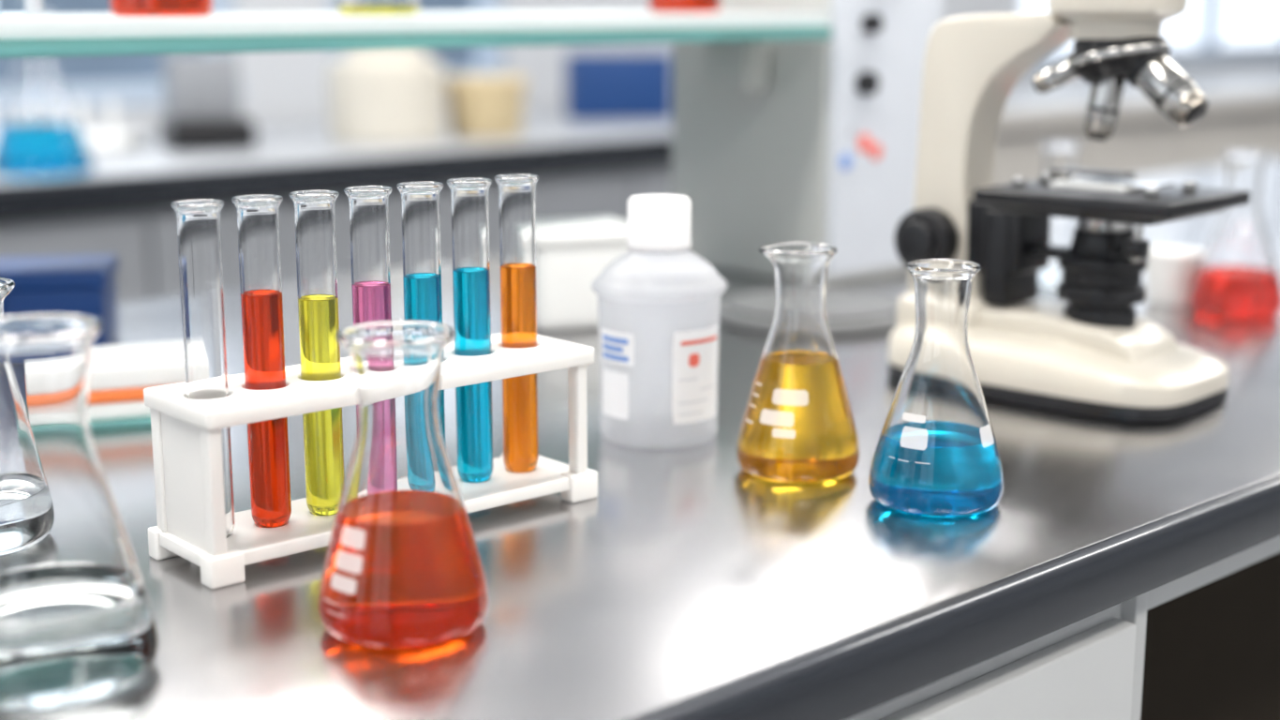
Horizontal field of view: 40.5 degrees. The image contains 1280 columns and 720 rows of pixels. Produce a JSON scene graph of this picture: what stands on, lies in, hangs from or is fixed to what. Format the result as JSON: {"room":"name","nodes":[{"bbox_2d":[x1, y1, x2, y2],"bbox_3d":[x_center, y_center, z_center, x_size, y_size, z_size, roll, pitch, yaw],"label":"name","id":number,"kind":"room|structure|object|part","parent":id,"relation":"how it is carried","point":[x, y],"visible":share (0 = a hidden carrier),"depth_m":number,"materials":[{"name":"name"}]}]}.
{"room":"laboratory","nodes":[
{"label":"laboratory","id":0,"kind":"room"},
{"bbox_2d":[0,0,1279,131],"bbox_3d":[-0.077,-1.298,5.024,12.400,2.900,0.123,-11,16,-42],"label":"wall","id":1,"kind":"structure","parent":0,"point":[280,87],"depth_m":4.38,"materials":[{"name":"paint"}]},
{"bbox_2d":[0,79,243,111],"bbox_3d":[-1.589,-0.550,3.705,1.620,0.050,0.090,-11,16,-42],"label":"frame","id":2,"kind":"object","parent":1,"relation":"attached to","point":[126,93],"visible":0.4,"depth_m":4.00,"materials":[{"name":"paint"}]},
{"bbox_2d":[211,0,233,14],"bbox_3d":[-1.025,-1.292,4.109,0.050,1.240,0.060,-11,16,-42],"label":"frame","id":3,"kind":"object","parent":1,"relation":"attached to","point":[219,7],"visible":0.02,"depth_m":4.18,"materials":[{"name":"paint"}]},
{"bbox_2d":[327,0,342,62],"bbox_3d":[-0.798,-1.335,4.316,0.050,1.240,0.060,-11,16,-42],"label":"frame","id":4,"kind":"object","parent":1,"relation":"attached to","point":[333,4],"visible":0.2,"depth_m":4.40,"materials":[{"name":"paint"}]},
{"bbox_2d":[444,70,509,91],"bbox_3d":[-0.598,-0.738,4.610,0.570,0.050,0.090,-11,16,-42],"label":"frame","id":5,"kind":"object","parent":1,"relation":"attached to","point":[455,72],"visible":0.14,"depth_m":4.70,"materials":[{"name":"paint"}]},
{"bbox_2d":[473,0,503,70],"bbox_3d":[-0.418,-1.407,4.663,0.050,1.240,0.060,-11,16,-42],"label":"frame","id":6,"kind":"object","parent":1,"relation":"attached to","point":[486,58],"visible":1,"depth_m":4.75,"materials":[{"name":"paint"}]},
{"bbox_2d":[1034,43,1279,65],"bbox_3d":[2.701,-1.363,7.622,3.650,0.050,0.091,-11,16,-42],"label":"frame","id":7,"kind":"object","parent":1,"relation":"attached to","point":[1177,52],"visible":0.44,"depth_m":7.29,"materials":[{"name":"paint"}]},
{"bbox_2d":[1199,0,1221,45],"bbox_3d":[2.424,-2.117,7.222,0.060,1.590,0.060,-11,16,-42],"label":"mullion","id":8,"kind":"object","parent":7,"relation":"on","point":[1211,9],"visible":1,"depth_m":7.34,"materials":[{"name":"paint"}]},
{"bbox_3d":[2.058,0.611,3.083,12.400,0.050,6.420,-11,16,-42],"label":"floor","id":9,"kind":"structure","parent":0,"visible":0},
{"bbox_2d":[0,158,1279,719],"bbox_3d":[0.139,0.413,1.699,4.600,0.900,1.126,-11,16,-42],"label":"lab bench","id":10,"kind":"object","parent":9,"relation":"on","point":[1119,570],"visible":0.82,"depth_m":0.98,"materials":[{"name":"metal"}]},
{"bbox_2d":[0,277,14,315],"bbox_3d":[-0.374,0.030,0.969,0.082,0.147,0.082,0,12,0],"label":"flask","id":11,"kind":"object","parent":10,"relation":"on","point":[7,285],"visible":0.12,"depth_m":0.96,"materials":[{"name":"clear glass"}]},
{"bbox_2d":[0,253,119,346],"bbox_3d":[-0.555,-0.046,1.510,0.186,0.075,0.110,-2,12,-10],"label":"storage box","id":12,"kind":"object","parent":10,"relation":"on","point":[74,284],"visible":0.74,"depth_m":1.47,"materials":[{"name":"plastic"}]},
{"bbox_3d":[-0.555,-0.074,1.506,0.186,0.017,0.106,-2,12,-10],"label":"lid","id":13,"kind":"part","parent":12,"relation":"part of","materials":[{"name":"blue plastic"}]},
{"bbox_2d":[0,312,158,708],"bbox_3d":[-0.264,0.064,0.769,0.091,0.162,0.091,-11,16,-41],"label":"flask","id":14,"kind":"object","parent":10,"relation":"on","point":[78,622],"visible":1,"depth_m":0.74,"materials":[{"name":"clear glass"}]},
{"bbox_2d":[87,340,185,431],"bbox_3d":[-0.385,0.018,1.275,0.144,0.045,0.090,-4,12,-20],"label":"box","id":15,"kind":"object","parent":10,"relation":"on","point":[119,374],"visible":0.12,"depth_m":1.24,"materials":[{"name":"plastic"}]},
{"bbox_3d":[-0.385,0.037,1.279,0.144,0.006,0.090,-4,12,-20],"label":"glass","id":16,"kind":"part","parent":15,"relation":"part of","materials":[{"name":"teal"}]},
{"bbox_2d":[143,333,597,588],"bbox_3d":[-0.148,0.050,1.000,0.261,0.094,0.076,-10,15,-40],"label":"test tube rack","id":17,"kind":"object","parent":10,"relation":"on","point":[186,440],"visible":0.65,"depth_m":0.94,"materials":[{"name":"white plastic"}]},
{"bbox_3d":[-0.259,0.059,0.942,0.008,0.072,0.009,-10,15,-40],"label":"post","id":18,"kind":"part","parent":17,"relation":"part of","materials":[{"name":"white plastic"}]},
{"bbox_3d":[-0.241,0.063,0.921,0.002,0.072,0.053,-10,15,-40],"label":"panel","id":19,"kind":"part","parent":17,"relation":"part of","materials":[{"name":"white plastic"}]},
{"bbox_2d":[171,198,235,537],"bbox_3d":[-0.230,0.008,0.921,0.027,0.185,0.027,-10,15,-40],"label":"test tube","id":20,"kind":"object","parent":17,"relation":"in","point":[199,230],"depth_m":0.91,"materials":[{"name":"clear glass"}]},
{"bbox_3d":[-0.221,0.068,0.900,0.008,0.071,0.010,-10,15,-40],"label":"post","id":21,"kind":"part","parent":17,"relation":"part of","materials":[{"name":"white plastic"}]},
{"bbox_2d":[231,193,291,527],"bbox_3d":[-0.204,0.004,0.943,0.027,0.185,0.027,-10,15,-40],"label":"test tube","id":22,"kind":"object","parent":17,"relation":"in","point":[258,215],"depth_m":0.93,"materials":[{"name":"clear glass"}]},
{"bbox_2d":[289,189,344,515],"bbox_3d":[-0.178,-0.001,0.966,0.027,0.185,0.027,-10,15,-40],"label":"test tube","id":23,"kind":"object","parent":17,"relation":"in","point":[315,209],"depth_m":0.95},
{"bbox_3d":[-0.148,0.085,1.008,0.257,0.008,0.068,-10,15,-40],"label":"plate","id":24,"kind":"part","parent":17,"relation":"part of","materials":[{"name":"white plastic"}]},
{"bbox_2d":[343,185,392,431],"bbox_3d":[-0.152,-0.006,0.988,0.027,0.185,0.027,-10,15,-40],"label":"test tube","id":25,"kind":"object","parent":17,"relation":"in","point":[368,205],"depth_m":0.97,"materials":[{"name":"clear glass"}]},
{"bbox_3d":[-0.148,0.009,0.992,0.257,0.010,0.076,-10,15,-40],"label":"plate","id":26,"kind":"part","parent":17,"relation":"part of","materials":[{"name":"white plastic"}]},
{"bbox_2d":[396,180,445,443],"bbox_3d":[-0.126,-0.010,1.010,0.027,0.185,0.027,-10,15,-40],"label":"test tube","id":27,"kind":"object","parent":17,"relation":"in","point":[420,200],"depth_m":0.99,"materials":[{"name":"clear glass"}]},
{"bbox_2d":[446,177,493,482],"bbox_3d":[-0.100,-0.015,1.032,0.027,0.185,0.027,-10,15,-40],"label":"test tube","id":28,"kind":"object","parent":17,"relation":"in","point":[469,202],"depth_m":1.02,"materials":[{"name":"clear glass"}]},
{"bbox_2d":[494,173,538,472],"bbox_3d":[-0.074,-0.019,1.055,0.027,0.185,0.027,-10,15,-40],"label":"test tube","id":29,"kind":"object","parent":17,"relation":"in","point":[516,191],"depth_m":1.04,"materials":[{"name":"clear glass"}]},
{"bbox_3d":[-0.038,0.035,1.056,0.008,0.072,0.010,-10,15,-40],"label":"post","id":30,"kind":"part","parent":17,"relation":"part of","materials":[{"name":"white plastic"}]},
{"bbox_2d":[318,320,489,650],"bbox_3d":[-0.115,0.058,0.834,0.082,0.147,0.082,-4,12,-17],"label":"flask","id":31,"kind":"object","parent":10,"relation":"on","point":[403,569],"visible":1,"depth_m":0.81,"materials":[{"name":"clear glass"}]},
{"bbox_2d":[0,11,832,90],"bbox_3d":[-0.699,-0.090,1.205,2.155,0.287,0.340,-11,16,-42],"label":"glass shelf","id":32,"kind":"object","parent":10,"relation":"on","point":[736,42],"visible":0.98,"depth_m":1.44,"materials":[{"name":"teal"}]},
{"bbox_2d":[0,0,44,17],"bbox_3d":[-0.488,-0.301,1.293,0.080,0.090,0.080,0,12,0],"label":"glass beaker","id":33,"kind":"object","parent":32,"relation":"on","point":[8,8],"visible":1,"depth_m":1.28,"materials":[{"name":"white"}]},
{"bbox_2d":[109,0,212,16],"bbox_3d":[-0.385,-0.321,1.387,0.084,0.090,0.084,0,12,0],"label":"glass beaker","id":34,"kind":"object","parent":32,"relation":"on","point":[117,7],"visible":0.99,"depth_m":1.36,"materials":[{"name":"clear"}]},
{"bbox_2d":[337,0,418,14],"bbox_3d":[-0.232,-0.350,1.527,0.076,0.090,0.076,0,12,0],"label":"glass beaker","id":35,"kind":"object","parent":32,"relation":"on","point":[344,7],"visible":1,"depth_m":1.50,"materials":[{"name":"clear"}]},
{"bbox_3d":[-0.705,-0.224,1.175,2.143,0.014,0.336,-11,16,-42],"label":"white trim","id":36,"kind":"part","parent":32,"relation":"part of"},
{"bbox_3d":[-0.703,-0.210,1.176,2.143,0.013,0.340,-11,16,-42],"label":"glass pane","id":37,"kind":"part","parent":32,"relation":"part of","materials":[{"name":"teal"}]},
{"bbox_2d":[649,0,720,13],"bbox_3d":[0.046,-0.402,1.781,0.078,0.090,0.078,0,12,0],"label":"glass beaker","id":38,"kind":"object","parent":32,"relation":"on","point":[655,6],"visible":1,"depth_m":1.76,"materials":[{"name":"red"}]},
{"bbox_2d":[535,216,629,331],"bbox_3d":[-0.062,-0.082,1.633,0.110,0.095,0.096,-4,12,-20],"label":"box","id":39,"kind":"object","parent":10,"relation":"on","point":[571,252],"visible":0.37,"depth_m":1.59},
{"bbox_3d":[-0.062,-0.120,1.626,0.110,0.017,0.096,-4,12,-20],"label":"tub lid","id":40,"kind":"part","parent":39,"relation":"part of","materials":[{"name":"white plastic"}]},
{"bbox_2d":[591,194,727,448],"bbox_3d":[0.013,-0.029,1.201,0.094,0.168,0.094,-3,12,-12],"label":"plastic bottle","id":41,"kind":"object","parent":10,"relation":"on","point":[659,301],"visible":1,"depth_m":1.17,"materials":[{"name":"white plastic"}]},
{"bbox_2d":[736,241,859,484],"bbox_3d":[0.102,0.000,1.112,0.079,0.147,0.079,0,12,0],"label":"flask","id":42,"kind":"object","parent":10,"relation":"on","point":[797,426],"visible":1,"depth_m":1.09,"materials":[{"name":"clear glass"}]},
{"bbox_2d":[671,0,943,284],"bbox_3d":[0.191,-0.332,1.944,0.190,0.460,0.256,-11,16,-42],"label":"instrument","id":43,"kind":"object","parent":10,"relation":"on","point":[826,153],"visible":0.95,"depth_m":1.88,"materials":[{"name":"grey paint"}]},
{"bbox_3d":[0.217,-0.209,1.835,0.018,0.018,0.004,-11,16,-42],"label":"control knob","id":44,"kind":"part","parent":43,"relation":"part of","materials":[{"name":"blue plastic"}]},
{"bbox_3d":[0.225,-0.243,1.835,0.010,0.010,0.004,-11,16,-42],"label":"control knob","id":45,"kind":"part","parent":43,"relation":"part of","materials":[{"name":"white plastic"}]},
{"bbox_3d":[0.239,-0.231,1.852,0.020,0.020,0.004,-11,16,-42],"label":"control knob","id":46,"kind":"part","parent":43,"relation":"part of","materials":[{"name":"red plastic"}]},
{"bbox_3d":[0.240,-0.292,1.831,0.024,0.024,0.016,-11,16,-42],"label":"control knob","id":47,"kind":"part","parent":43,"relation":"part of","materials":[{"name":"black plastic"}]},
{"bbox_3d":[0.243,-0.354,1.822,0.020,0.020,0.016,-11,16,-42],"label":"control knob","id":48,"kind":"part","parent":43,"relation":"part of","materials":[{"name":"black plastic"}]},
{"bbox_3d":[0.254,-0.224,1.867,0.018,0.018,0.004,-11,16,-42],"label":"control knob","id":49,"kind":"part","parent":43,"relation":"part of","materials":[{"name":"red plastic"}]},
{"bbox_3d":[0.266,-0.318,1.864,0.182,0.440,0.007,-11,16,-42],"label":"panel","id":50,"kind":"part","parent":43,"relation":"part of","materials":[{"name":"white plastic"}]},
{"bbox_2d":[719,288,898,336],"bbox_3d":[0.167,-0.048,1.669,0.196,0.015,0.196,0,12,0],"label":"plate","id":51,"kind":"object","parent":10,"relation":"on","point":[848,312],"visible":0.66,"depth_m":1.62,"materials":[{"name":"grey paint"}]},
{"bbox_2d":[868,258,1003,518],"bbox_3d":[0.180,0.015,1.040,0.081,0.147,0.081,0,12,0],"label":"flask","id":52,"kind":"object","parent":10,"relation":"on","point":[936,454],"visible":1,"depth_m":1.02,"materials":[{"name":"clear glass"}]},
{"bbox_3d":[0.051,0.285,0.841,0.662,0.169,0.016,-11,16,-42],"label":"drawer","id":53,"kind":"part","parent":10,"relation":"part of","materials":[{"name":"white laminate"}]},
{"bbox_2d":[1038,140,1081,284],"bbox_3d":[0.452,-0.160,1.877,0.082,0.150,0.082,0,12,0],"label":"flask","id":54,"kind":"object","parent":10,"relation":"on","point":[1057,154],"visible":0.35,"depth_m":1.85,"materials":[{"name":"clear glass"}]},
{"bbox_2d":[887,0,1250,423],"bbox_3d":[0.337,-0.189,1.313,0.287,0.435,0.147,11,16,42],"label":"microscope","id":55,"kind":"object","parent":10,"relation":"on","point":[1090,353],"visible":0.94,"depth_m":1.30,"materials":[{"name":"white plastic"}]},
{"bbox_3d":[0.220,-0.094,1.375,0.033,0.033,0.009,11,16,42],"label":"fine focus knob","id":56,"kind":"part","parent":55,"relation":"part of","materials":[{"name":"black plastic"}]},
{"bbox_3d":[0.229,-0.096,1.385,0.051,0.051,0.020,11,16,42],"label":"coarse focus knob","id":57,"kind":"part","parent":55,"relation":"part of","materials":[{"name":"black plastic"}]},
{"bbox_3d":[0.281,-0.150,1.374,0.128,0.245,0.046,11,16,42],"label":"arm","id":58,"kind":"part","parent":55,"relation":"part of","materials":[{"name":"beige ceramic"}]},
{"bbox_3d":[0.295,-0.083,1.375,0.022,0.076,0.052,11,16,42],"label":"bracket rail","id":59,"kind":"part","parent":55,"relation":"part of","materials":[{"name":"black ceramic"}]},
{"bbox_3d":[0.325,0.016,1.367,0.254,0.013,0.146,11,16,42],"label":"foot plate","id":60,"kind":"part","parent":55,"relation":"part of","materials":[{"name":"white plastic"}]},
{"bbox_3d":[0.356,-0.123,1.309,0.160,0.011,0.132,11,16,42],"label":"stage plate","id":61,"kind":"part","parent":55,"relation":"part of","materials":[{"name":"black metal"}]},
{"bbox_3d":[0.358,-0.080,1.277,0.005,0.005,0.035,0,12,-2],"label":"condenser lever","id":62,"kind":"part","parent":55,"relation":"part of","materials":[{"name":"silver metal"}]},
{"bbox_3d":[0.359,-0.080,1.252,0.018,0.012,0.018,11,16,42],"label":"stage control knob","id":63,"kind":"part","parent":55,"relation":"part of","materials":[{"name":"black plastic"}]},
{"bbox_3d":[0.359,-0.089,1.250,0.008,0.035,0.008,11,16,42],"label":"stage control rod","id":64,"kind":"part","parent":55,"relation":"part of","materials":[{"name":"silver metal"}]},
{"bbox_2d":[1145,246,1205,305],"bbox_3d":[0.539,-0.085,1.754,0.060,0.052,0.060,0,12,0],"label":"plastic cup","id":65,"kind":"object","parent":10,"relation":"on","point":[1170,273],"visible":0.85,"depth_m":1.73,"materials":[{"name":"white plastic"}]},
{"bbox_3d":[0.800,0.042,1.521,1.367,0.032,0.023,-11,16,-42],"label":"rail","id":66,"kind":"part","parent":10,"relation":"part of","materials":[{"name":"grey metal"}]},
{"bbox_2d":[1188,148,1279,319],"bbox_3d":[0.581,-0.123,1.677,0.088,0.158,0.088,-7,14,-32],"label":"flask","id":67,"kind":"object","parent":10,"relation":"on","point":[1237,275],"visible":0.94,"depth_m":1.66,"materials":[{"name":"clear glass"}]},
{"bbox_2d":[0,69,1279,303],"bbox_3d":[0.655,-0.309,5.176,11.000,0.900,0.915,-11,16,-42],"label":"bench","id":68,"kind":"object","parent":9,"relation":"on","point":[121,207],"visible":0.21,"depth_m":3.62,"materials":[{"name":"grey metal"}]},
{"bbox_2d":[0,11,93,177],"bbox_3d":[-1.057,-0.468,3.038,0.176,0.280,0.176,11,16,41],"label":"flask","id":69,"kind":"object","parent":68,"relation":"on","point":[41,135],"visible":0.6,"depth_m":3.00,"materials":[{"name":"clear glass"}]},
{"bbox_3d":[-1.113,0.128,3.011,0.592,0.725,0.015,-11,16,-42],"label":"cabinet door","id":70,"kind":"part","parent":68,"relation":"part of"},
{"bbox_2d":[75,99,146,152],"bbox_3d":[-1.237,-0.481,3.544,0.400,0.100,0.200,0,12,0],"label":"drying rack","id":71,"kind":"object","parent":68,"relation":"on","point":[113,141],"visible":0.45,"depth_m":3.53,"materials":[{"name":"white plastic"}]},
{"bbox_2d":[158,53,256,151],"bbox_3d":[-0.900,-0.536,3.586,0.170,0.190,0.200,-5,13,-22],"label":"instrument","id":72,"kind":"object","parent":68,"relation":"on","point":[202,99],"visible":0.93,"depth_m":3.55,"materials":[{"name":"black ceramic"}]},
{"bbox_3d":[-0.674,0.045,3.411,0.592,0.725,0.015,-11,16,-42],"label":"cabinet door","id":73,"kind":"part","parent":68,"relation":"part of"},
{"bbox_2d":[327,48,445,144],"bbox_3d":[-0.550,-0.577,3.761,0.252,0.200,0.252,0,12,0],"label":"canister","id":74,"kind":"object","parent":68,"relation":"on","point":[376,96],"visible":0.97,"depth_m":3.66,"materials":[{"name":"beige plastic"}]},
{"bbox_2d":[444,74,527,138],"bbox_3d":[-0.345,-0.569,3.885,0.188,0.133,0.188,0,12,0],"label":"tub","id":75,"kind":"object","parent":68,"relation":"on","point":[479,106],"visible":0.99,"depth_m":3.82,"materials":[{"name":"plastic"}]},
{"bbox_3d":[-0.235,-0.038,3.812,0.592,0.725,0.015,-11,16,-42],"label":"cabinet door","id":76,"kind":"part","parent":68,"relation":"part of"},
{"bbox_2d":[565,52,671,120],"bbox_3d":[-0.055,-0.702,4.450,0.260,0.165,0.120,-2,12,-11],"label":"carton","id":77,"kind":"object","parent":68,"relation":"on","point":[617,85],"visible":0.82,"depth_m":4.39,"materials":[{"name":"blue cardboard"}]},
{"bbox_2d":[0,69,1279,183],"bbox_3d":[0.653,-0.740,5.089,11.000,0.020,0.910,-11,16,-42],"label":"countertop","id":78,"kind":"structure","parent":68,"relation":"on","point":[277,143],"depth_m":3.84,"materials":[{"name":"white"}]},
{"bbox_3d":[0.203,-0.121,4.213,0.592,0.725,0.015,-11,16,-42],"label":"cabinet door","id":79,"kind":"part","parent":68,"relation":"part of","materials":[{"name":"grey"}]},
{"bbox_3d":[1.081,-0.288,5.014,0.592,0.725,0.015,-11,16,-42],"label":"cabinet door","id":80,"kind":"part","parent":68,"relation":"part of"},
{"bbox_3d":[1.520,-0.371,5.415,0.592,0.725,0.015,-11,16,-42],"label":"cabinet door","id":81,"kind":"part","parent":68,"relation":"part of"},
{"bbox_3d":[1.959,-0.454,5.815,0.592,0.725,0.015,-11,16,-42],"label":"cabinet door","id":82,"kind":"part","parent":68,"relation":"part of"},
{"bbox_3d":[2.398,-0.537,6.216,0.592,0.725,0.015,-11,16,-42],"label":"cabinet door","id":83,"kind":"part","parent":68,"relation":"part of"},
{"label":"outside","id":84,"kind":"structure","parent":0,"visible":0},
{"bbox_2d":[0,0,475,86],"bbox_3d":[-3.106,-0.504,4.762,7.000,1.450,0.201,-11,16,-42],"label":"parapet","id":85,"kind":"object","parent":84,"point":[117,68],"visible":0.02,"depth_m":5.80,"materials":[{"name":"white"}]}
]}

